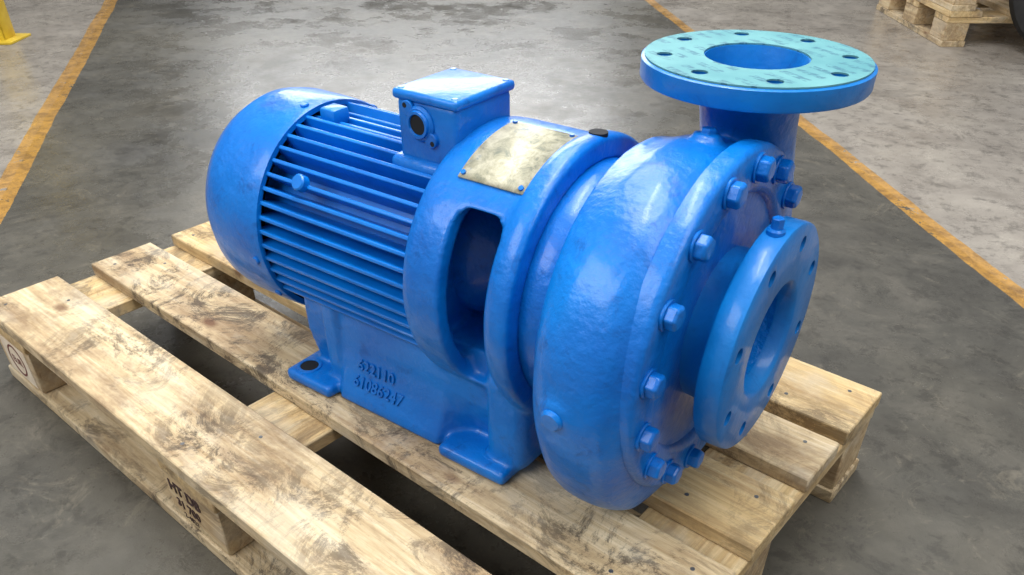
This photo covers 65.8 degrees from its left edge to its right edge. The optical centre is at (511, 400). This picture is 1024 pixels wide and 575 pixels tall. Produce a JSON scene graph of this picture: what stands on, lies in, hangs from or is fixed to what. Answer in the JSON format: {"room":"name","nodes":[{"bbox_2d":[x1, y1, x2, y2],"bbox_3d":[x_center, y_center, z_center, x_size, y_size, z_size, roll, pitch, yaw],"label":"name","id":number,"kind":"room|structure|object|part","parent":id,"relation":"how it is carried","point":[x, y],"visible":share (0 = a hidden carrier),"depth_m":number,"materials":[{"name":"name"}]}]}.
{"room":"warehouse","nodes":[
{"label":"warehouse","id":0,"kind":"room"},
{"bbox_2d":[0,0,1023,574],"bbox_3d":[1.650,-1.389,3.271,17.000,0.001,18.000,24,43,28],"label":"floor","id":1,"kind":"structure","parent":0,"point":[114,114],"depth_m":2.22,"materials":[{"name":"concrete"}]},
{"bbox_2d":[0,0,30,44],"bbox_3d":[-2.325,-2.081,3.273,0.180,1.100,0.180,1,37,1],"label":"upright","id":2,"kind":"object","parent":1,"relation":"on","point":[8,36],"visible":1,"depth_m":3.56,"materials":[{"name":"yellow paint"}]},
{"bbox_3d":[-2.325,-1.647,3.602,0.180,0.010,0.180,1,37,1],"label":"plate","id":3,"kind":"part","parent":2,"relation":"part of","materials":[{"name":"yellow paint"}]},
{"bbox_2d":[0,221,881,574],"bbox_3d":[-0.194,-0.030,1.350,1.321,0.158,0.789,28,45,31],"label":"wooden pallet","id":4,"kind":"object","parent":1,"relation":"on","point":[250,483],"visible":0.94,"depth_m":1.11,"materials":[{"name":"brown wood"}]},
{"bbox_2d":[206,30,877,509],"bbox_3d":[-0.035,-0.224,1.070,0.826,0.493,0.507,24,43,28],"label":"pump","id":5,"kind":"object","parent":4,"relation":"on","point":[502,290],"visible":1,"depth_m":0.88,"materials":[{"name":"blue paint"}]},
{"bbox_3d":[-0.069,-0.372,0.943,0.100,0.012,0.114,24,43,28],"label":"terminal box lid","id":6,"kind":"part","parent":5,"relation":"part of","materials":[{"name":"blue paint"}]},
{"bbox_2d":[635,422,651,450],"bbox_3d":[0.135,0.037,0.810,0.004,0.032,0.032,24,43,28],"label":"washer","id":7,"kind":"object","parent":5,"relation":"in","point":[643,430],"depth_m":0.80,"materials":[{"name":"blue paint"}]},
{"bbox_2d":[640,368,657,398],"bbox_3d":[0.132,-0.016,0.766,0.004,0.032,0.032,24,43,28],"label":"washer","id":8,"kind":"object","parent":5,"relation":"in","point":[648,376],"depth_m":0.75,"materials":[{"name":"blue paint"}]},
{"bbox_2d":[643,453,658,479],"bbox_3d":[0.153,0.072,0.868,0.004,0.032,0.032,24,43,28],"label":"washer","id":9,"kind":"object","parent":5,"relation":"in","point":[650,460],"depth_m":0.86,"materials":[{"name":"blue paint"}]},
{"bbox_3d":[0.181,-0.113,0.937,0.160,0.476,0.470,24,43,28],"label":"volute casing","id":10,"kind":"part","parent":5,"relation":"part of","materials":[{"name":"blue paint"}]},
{"bbox_2d":[658,299,676,331],"bbox_3d":[0.146,-0.080,0.740,0.004,0.032,0.032,24,43,28],"label":"washer","id":11,"kind":"object","parent":5,"relation":"in","point":[667,308],"depth_m":0.73,"materials":[{"name":"blue paint"}]},
{"bbox_2d":[661,459,675,483],"bbox_3d":[0.184,0.083,0.929,0.004,0.032,0.032,24,43,28],"label":"washer","id":12,"kind":"object","parent":5,"relation":"in","point":[669,476],"depth_m":0.92,"materials":[{"name":"blue paint"}]},
{"bbox_2d":[684,444,696,467],"bbox_3d":[0.223,0.069,0.985,0.004,0.032,0.032,24,43,28],"label":"washer","id":13,"kind":"object","parent":5,"relation":"in","point":[690,450],"depth_m":0.97,"materials":[{"name":"blue paint"}]},
{"bbox_2d":[688,230,705,262],"bbox_3d":[0.173,-0.144,0.739,0.004,0.032,0.032,24,43,28],"label":"washer","id":14,"kind":"object","parent":5,"relation":"in","point":[696,238],"depth_m":0.73,"materials":[{"name":"blue paint"}]},
{"bbox_2d":[722,177,738,210],"bbox_3d":[0.210,-0.199,0.760,0.004,0.032,0.032,24,43,28],"label":"washer","id":15,"kind":"object","parent":5,"relation":"in","point":[730,185],"depth_m":0.75,"materials":[{"name":"blue paint"}]},
{"bbox_2d":[752,152,766,183],"bbox_3d":[0.251,-0.236,0.802,0.004,0.032,0.032,24,43,28],"label":"washer","id":16,"kind":"object","parent":5,"relation":"in","point":[759,159],"depth_m":0.79,"materials":[{"name":"blue paint"}]},
{"bbox_2d":[772,155,785,184],"bbox_3d":[0.290,-0.250,0.858,0.004,0.032,0.032,24,43,28],"label":"washer","id":17,"kind":"object","parent":5,"relation":"in","point":[779,178],"depth_m":0.85,"materials":[{"name":"blue paint"}]},
{"bbox_2d":[781,181,794,208],"bbox_3d":[0.321,-0.239,0.920,0.004,0.032,0.032,24,43,28],"label":"washer","id":18,"kind":"object","parent":5,"relation":"in","point":[787,190],"depth_m":0.91,"materials":[{"name":"blue paint"}]},
{"bbox_2d":[876,0,1013,46],"bbox_3d":[2.500,-1.861,3.774,1.200,0.144,0.805,0,37,0],"label":"wooden pallet","id":19,"kind":"object","parent":1,"relation":"on","point":[943,27],"visible":0.94,"depth_m":3.55,"materials":[{"name":"brown wood"}]},
{"bbox_2d":[929,0,976,10],"bbox_3d":[2.500,-1.976,3.687,1.200,0.144,0.803,0,37,0],"label":"wooden pallet","id":20,"kind":"object","parent":19,"relation":"on","point":[951,5],"visible":1,"depth_m":3.41,"materials":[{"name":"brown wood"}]},
{"bbox_2d":[1009,0,1023,39],"bbox_3d":[2.367,-1.711,3.199,0.600,0.600,0.230,20,42,24],"label":"tyre","id":21,"kind":"object","parent":1,"relation":"on","point":[1016,7],"visible":1,"depth_m":3.31,"materials":[{"name":"rubber"}]}
]}

